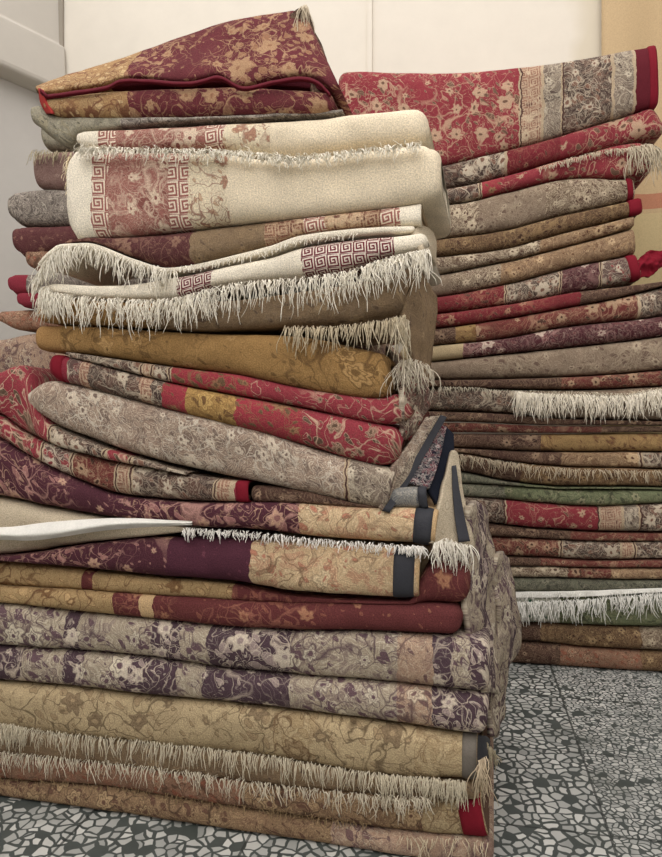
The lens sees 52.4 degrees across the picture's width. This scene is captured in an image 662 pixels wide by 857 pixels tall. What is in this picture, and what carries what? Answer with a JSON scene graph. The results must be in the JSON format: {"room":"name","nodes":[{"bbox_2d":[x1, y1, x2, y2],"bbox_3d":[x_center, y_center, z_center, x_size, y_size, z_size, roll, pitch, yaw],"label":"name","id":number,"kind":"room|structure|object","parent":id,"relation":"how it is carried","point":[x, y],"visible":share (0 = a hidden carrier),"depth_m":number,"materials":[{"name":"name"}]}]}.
{"room":"store","nodes":[
{"label":"store","id":0,"kind":"room"},
{"bbox_2d":[0,78,48,339],"bbox_3d":[-2.079,-1.120,3.166,0.130,3.900,1.600,0,0,37],"label":"wall","id":1,"kind":"structure","parent":0,"point":[19,135],"depth_m":3.57,"materials":[{"name":"grey paint"}]},
{"bbox_2d":[0,0,65,92],"bbox_3d":[-1.981,-2.443,3.093,0.125,1.214,1.600,0,0,37],"label":"cladding","id":2,"kind":"object","parent":1,"relation":"attached to","point":[32,55],"visible":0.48,"depth_m":3.56,"materials":[{"name":"paint"}]},
{"bbox_2d":[49,0,601,433],"bbox_3d":[0.631,-1.120,3.370,4.900,3.900,0.150,0,0,12],"label":"wall","id":3,"kind":"structure","parent":0,"point":[409,36],"depth_m":3.36,"materials":[{"name":"beige paint"}]},
{"bbox_2d":[58,0,63,46],"bbox_3d":[-1.496,-2.320,3.717,0.034,1.300,0.015,0,0,12],"label":"trim","id":4,"kind":"structure","parent":3,"relation":"attached to","point":[60,2],"depth_m":3.71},
{"bbox_2d":[367,0,371,71],"bbox_3d":[0.195,-1.070,3.374,0.024,3.800,0.013,0,0,12],"label":"trim","id":5,"kind":"structure","parent":3,"relation":"attached to","point":[369,2],"depth_m":3.37,"materials":[{"name":"beige paint"}]},
{"bbox_2d":[601,0,661,432],"bbox_3d":[1.745,-1.070,3.025,0.996,3.100,0.036,0,0,11],"label":"hanging cloth","id":6,"kind":"object","parent":3,"relation":"hanging from","point":[626,25],"visible":0.14,"depth_m":3.09,"materials":[{"name":"beige fabric"}]},
{"bbox_2d":[0,662,661,856],"bbox_3d":[0.300,0.830,1.700,8.600,0.001,7.000,0,0,0],"label":"floor","id":7,"kind":"structure","parent":0,"point":[579,774],"depth_m":1.49,"materials":[{"name":"stone"}]},
{"bbox_2d":[0,737,493,856],"bbox_3d":[-0.252,0.798,1.692,1.285,0.060,0.648,0,0,14],"label":"rug","id":8,"kind":"object","parent":7,"relation":"on","point":[398,841],"visible":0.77,"depth_m":1.37,"materials":[{"name":"fabric"}]},
{"bbox_2d":[0,723,489,835],"bbox_3d":[-0.258,0.726,1.692,1.281,0.144,0.659,0,0,14],"label":"rug","id":9,"kind":"object","parent":8,"relation":"on","point":[244,779],"visible":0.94,"depth_m":1.37,"materials":[{"name":"fabric"}]},
{"bbox_2d":[0,679,502,806],"bbox_3d":[-0.245,0.661,1.681,1.303,0.177,0.626,0,0,14],"label":"rug","id":10,"kind":"object","parent":9,"relation":"on","point":[366,744],"visible":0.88,"depth_m":1.37,"materials":[{"name":"fabric"}]},
{"bbox_2d":[0,500,521,737],"bbox_3d":[-0.219,0.422,1.686,1.351,0.548,0.605,0,0,14],"label":"rug","id":11,"kind":"object","parent":10,"relation":"on","point":[458,680],"visible":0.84,"depth_m":1.38,"materials":[{"name":"fabric"}]},
{"bbox_2d":[0,548,470,632],"bbox_3d":[-0.289,0.337,1.657,1.252,0.146,0.518,0,0,14],"label":"rug","id":12,"kind":"object","parent":11,"relation":"on","point":[437,607],"visible":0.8,"depth_m":1.39,"materials":[{"name":"fabric"}]},
{"bbox_2d":[0,437,479,597],"bbox_3d":[-0.288,0.129,1.597,1.259,0.402,0.451,0,0,14],"label":"rug","id":13,"kind":"object","parent":12,"relation":"on","point":[323,548],"visible":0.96,"depth_m":1.36,"materials":[{"name":"fabric"}]},
{"bbox_2d":[0,495,199,553],"bbox_3d":[-0.581,0.220,1.627,0.686,0.152,0.382,0,0,13],"label":"rug","id":14,"kind":"object","parent":13,"relation":"on","point":[25,525],"visible":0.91,"depth_m":1.47,"materials":[{"name":"fabric"}]},
{"bbox_2d":[0,365,267,501],"bbox_3d":[-0.496,0.004,1.726,0.801,0.297,0.555,0,0,14],"label":"rug","id":15,"kind":"object","parent":13,"relation":"on","point":[89,459],"visible":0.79,"depth_m":1.46,"materials":[{"name":"fabric"}]},
{"bbox_2d":[0,334,401,371],"bbox_3d":[-0.445,-0.209,2.090,1.286,0.165,0.365,0,0,13],"label":"rug","id":16,"kind":"object","parent":15,"relation":"on","point":[21,350],"visible":0.07,"depth_m":2.02,"materials":[{"name":"fabric"}]},
{"bbox_2d":[0,310,397,345],"bbox_3d":[-0.401,-0.309,2.080,1.195,0.102,0.362,0,0,14],"label":"rug","id":17,"kind":"object","parent":16,"relation":"on","point":[19,320],"visible":0.09,"depth_m":2.03,"materials":[{"name":"fabric"}]},
{"bbox_2d":[8,272,160,308],"bbox_3d":[-0.380,-0.394,2.059,1.151,0.147,0.375,0,0,13],"label":"rug","id":18,"kind":"object","parent":17,"relation":"on","point":[19,284],"visible":0.14,"depth_m":2.00,"materials":[{"name":"fabric"}]},
{"bbox_2d":[25,251,57,273],"bbox_3d":[-0.354,-0.481,2.069,1.100,0.124,0.364,0,0,13],"label":"rug","id":19,"kind":"object","parent":18,"relation":"on","point":[32,258],"visible":0.05,"depth_m":2.02,"materials":[{"name":"fabric"}]},
{"bbox_2d":[12,226,77,255],"bbox_3d":[-0.377,-0.540,2.073,1.145,0.145,0.365,0,0,14],"label":"rug","id":20,"kind":"object","parent":19,"relation":"on","point":[31,239],"visible":0.15,"depth_m":2.01,"materials":[{"name":"fabric"}]},
{"bbox_2d":[8,190,70,227],"bbox_3d":[-0.384,-0.632,2.075,1.160,0.180,0.364,0,0,14],"label":"rug","id":21,"kind":"object","parent":20,"relation":"on","point":[39,208],"visible":0.14,"depth_m":2.02,"materials":[{"name":"fabric"}]},
{"bbox_2d":[26,149,74,190],"bbox_3d":[-0.343,-0.732,2.050,1.068,0.197,0.395,0,0,13],"label":"rug","id":22,"kind":"object","parent":21,"relation":"on","point":[48,168],"visible":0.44,"depth_m":2.00,"materials":[{"name":"fabric"}]},
{"bbox_2d":[41,129,71,152],"bbox_3d":[-0.329,-0.837,2.062,1.047,0.182,0.364,0,0,13],"label":"rug","id":23,"kind":"object","parent":22,"relation":"on","point":[51,144],"visible":0.03,"depth_m":2.01,"materials":[{"name":"fabric"}]},
{"bbox_2d":[251,425,453,507],"bbox_3d":[0.073,0.074,1.518,0.410,0.168,0.383,0,0,13],"label":"rug","id":24,"kind":"object","parent":13,"relation":"on","point":[426,481],"visible":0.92,"depth_m":1.36,"materials":[{"name":"fabric"}]},
{"bbox_2d":[28,381,446,512],"bbox_3d":[-0.186,0.029,1.575,0.912,0.271,0.406,0,0,14],"label":"rug","id":25,"kind":"object","parent":24,"relation":"on","point":[143,428],"visible":0.94,"depth_m":1.39,"materials":[{"name":"fabric"}]},
{"bbox_2d":[50,352,440,464],"bbox_3d":[-0.163,-0.048,1.569,0.850,0.241,0.419,0,0,14],"label":"rug","id":26,"kind":"object","parent":25,"relation":"on","point":[363,429],"visible":0.99,"depth_m":1.36,"materials":[{"name":"fabric"}]},
{"bbox_2d":[36,326,398,397],"bbox_3d":[-0.222,-0.144,1.596,0.801,0.170,0.421,0,0,14],"label":"rug","id":27,"kind":"object","parent":26,"relation":"on","point":[356,372],"visible":0.87,"depth_m":1.38,"materials":[{"name":"fabric"}]},
{"bbox_2d":[38,264,437,379],"bbox_3d":[-0.188,-0.210,1.573,0.866,0.245,0.449,0,0,14],"label":"rug","id":28,"kind":"object","parent":27,"relation":"on","point":[409,319],"visible":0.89,"depth_m":1.36,"materials":[{"name":"fabric"}]},
{"bbox_2d":[28,226,441,340],"bbox_3d":[-0.195,-0.295,1.534,0.914,0.229,0.394,0,0,13],"label":"rug","id":29,"kind":"object","parent":28,"relation":"on","point":[350,257],"visible":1,"depth_m":1.37,"materials":[{"name":"fabric"}]},
{"bbox_2d":[65,204,427,267],"bbox_3d":[-0.164,-0.389,1.550,0.777,0.093,0.364,0,0,14],"label":"rug","id":30,"kind":"object","parent":29,"relation":"on","point":[197,247],"visible":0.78,"depth_m":1.38,"materials":[{"name":"fabric"}]},
{"bbox_2d":[61,110,450,238],"bbox_3d":[-0.145,-0.529,1.542,0.816,0.239,0.450,0,0,13],"label":"rug","id":31,"kind":"object","parent":30,"relation":"on","point":[157,181],"visible":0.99,"depth_m":1.36,"materials":[{"name":"fabric"}]},
{"bbox_2d":[31,106,344,152],"bbox_3d":[-0.269,-0.677,1.657,0.721,0.099,0.504,0,0,13],"label":"rug","id":32,"kind":"object","parent":31,"relation":"on","point":[65,131],"visible":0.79,"depth_m":1.45,"materials":[{"name":"fabric"}]},
{"bbox_2d":[36,4,352,117],"bbox_3d":[-0.322,-0.772,1.584,0.766,0.283,0.372,0,0,14],"label":"rug","id":33,"kind":"object","parent":32,"relation":"on","point":[275,62],"visible":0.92,"depth_m":1.42,"materials":[{"name":"fabric"}]},
{"bbox_2d":[512,640,661,670],"bbox_3d":[0.941,0.789,2.603,1.088,0.078,0.606,0,0,10],"label":"rug","id":34,"kind":"object","parent":7,"relation":"on","point":[538,652],"visible":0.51,"depth_m":2.32,"materials":[{"name":"fabric"}]},
{"bbox_2d":[521,622,661,649],"bbox_3d":[0.941,0.714,2.604,1.088,0.087,0.604,0,0,10],"label":"rug","id":35,"kind":"object","parent":34,"relation":"on","point":[597,635],"visible":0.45,"depth_m":2.31,"materials":[{"name":"fabric"}]},
{"bbox_2d":[516,588,661,627],"bbox_3d":[0.936,0.618,2.575,1.088,0.184,0.621,0,0,10],"label":"rug","id":36,"kind":"object","parent":35,"relation":"on","point":[618,606],"visible":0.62,"depth_m":2.30,"materials":[{"name":"fabric"}]},
{"bbox_2d":[513,577,661,590],"bbox_3d":[0.941,0.546,2.604,1.088,0.079,0.604,0,0,10],"label":"rug","id":37,"kind":"object","parent":36,"relation":"on","point":[521,583],"visible":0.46,"depth_m":2.32,"materials":[{"name":"fabric"}]},
{"bbox_2d":[506,555,661,578],"bbox_3d":[0.941,0.484,2.603,1.088,0.090,0.606,0,0,10],"label":"rug","id":38,"kind":"object","parent":37,"relation":"on","point":[521,566],"visible":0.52,"depth_m":2.32,"materials":[{"name":"fabric"}]},
{"bbox_2d":[489,522,661,558],"bbox_3d":[0.923,0.387,2.605,1.124,0.130,0.607,0,0,10],"label":"rug","id":39,"kind":"object","parent":38,"relation":"on","point":[510,539],"visible":0.59,"depth_m":2.32,"materials":[{"name":"fabric"}]},
{"bbox_2d":[464,496,661,530],"bbox_3d":[0.883,0.296,2.594,1.192,0.113,0.583,0,0,10],"label":"rug","id":40,"kind":"object","parent":39,"relation":"on","point":[641,516],"visible":0.61,"depth_m":2.32,"materials":[{"name":"fabric"}]},
{"bbox_2d":[461,471,661,505],"bbox_3d":[0.886,0.209,2.602,1.196,0.115,0.586,0,0,10],"label":"rug","id":41,"kind":"object","parent":40,"relation":"on","point":[473,484],"visible":0.55,"depth_m":2.33,"materials":[{"name":"fabric"}]},
{"bbox_2d":[457,452,661,485],"bbox_3d":[0.881,0.137,2.583,1.192,0.127,0.609,0,0,10],"label":"rug","id":42,"kind":"object","parent":41,"relation":"on","point":[487,466],"visible":0.75,"depth_m":2.32,"materials":[{"name":"fabric"}]},
{"bbox_2d":[453,433,661,467],"bbox_3d":[0.886,0.078,2.603,1.196,0.128,0.585,0,0,10],"label":"rug","id":43,"kind":"object","parent":42,"relation":"on","point":[644,450],"visible":0.73,"depth_m":2.33,"materials":[{"name":"fabric"}]},
{"bbox_2d":[428,411,661,432],"bbox_3d":[0.884,-0.025,2.594,1.196,0.082,0.563,0,0,10],"label":"rug","id":44,"kind":"object","parent":43,"relation":"on","point":[485,419],"visible":0.84,"depth_m":2.35,"materials":[{"name":"fabric"}]},
{"bbox_2d":[428,386,661,424],"bbox_3d":[0.882,-0.082,2.584,1.196,0.142,0.623,0,0,10],"label":"rug","id":45,"kind":"object","parent":44,"relation":"on","point":[631,404],"visible":0.99,"depth_m":2.31,"materials":[{"name":"fabric"}]},
{"bbox_2d":[429,371,661,390],"bbox_3d":[0.884,-0.178,2.592,1.196,0.081,0.567,0,0,10],"label":"rug","id":46,"kind":"object","parent":45,"relation":"on","point":[653,378],"visible":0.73,"depth_m":2.33,"materials":[{"name":"fabric"}]},
{"bbox_2d":[429,337,661,379],"bbox_3d":[0.883,-0.258,2.593,1.197,0.161,0.565,0,0,10],"label":"rug","id":47,"kind":"object","parent":46,"relation":"on","point":[645,355],"visible":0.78,"depth_m":2.33,"materials":[{"name":"fabric"}]},
{"bbox_2d":[400,317,661,361],"bbox_3d":[0.852,-0.321,2.593,1.136,0.161,0.556,0,0,10],"label":"rug","id":48,"kind":"object","parent":47,"relation":"on","point":[634,330],"visible":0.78,"depth_m":2.33,"materials":[{"name":"fabric"}]},
{"bbox_2d":[402,288,661,345],"bbox_3d":[0.822,-0.400,2.599,1.074,0.203,0.554,0,0,10],"label":"rug","id":49,"kind":"object","parent":48,"relation":"on","point":[646,305],"visible":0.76,"depth_m":2.33,"materials":[{"name":"fabric"}]},
{"bbox_2d":[436,250,661,328],"bbox_3d":[0.791,-0.493,2.599,1.011,0.268,0.544,0,0,10],"label":"rug","id":50,"kind":"object","parent":49,"relation":"on","point":[604,281],"visible":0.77,"depth_m":2.34,"materials":[{"name":"fabric"}]},
{"bbox_2d":[431,217,634,296],"bbox_3d":[0.686,-0.597,2.598,0.804,0.253,0.504,0,0,10],"label":"rug","id":51,"kind":"object","parent":50,"relation":"on","point":[460,274],"visible":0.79,"depth_m":2.35,"materials":[{"name":"fabric"}]},
{"bbox_2d":[436,178,641,257],"bbox_3d":[0.697,-0.743,2.594,0.827,0.253,0.507,0,0,10],"label":"rug","id":52,"kind":"object","parent":51,"relation":"on","point":[547,210],"visible":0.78,"depth_m":2.35,"materials":[{"name":"fabric"}]},
{"bbox_2d":[447,143,661,204],"bbox_3d":[0.752,-0.893,2.565,0.945,0.173,0.546,0,0,10],"label":"rug","id":53,"kind":"object","parent":52,"relation":"on","point":[632,161],"visible":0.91,"depth_m":2.32,"materials":[{"name":"fabric"}]},
{"bbox_2d":[339,45,661,188],"bbox_3d":[0.626,-1.082,2.629,1.132,0.460,0.564,0,0,10],"label":"rug","id":54,"kind":"object","parent":53,"relation":"on","point":[484,126],"visible":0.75,"depth_m":2.35,"materials":[{"name":"fabric"}]}
]}

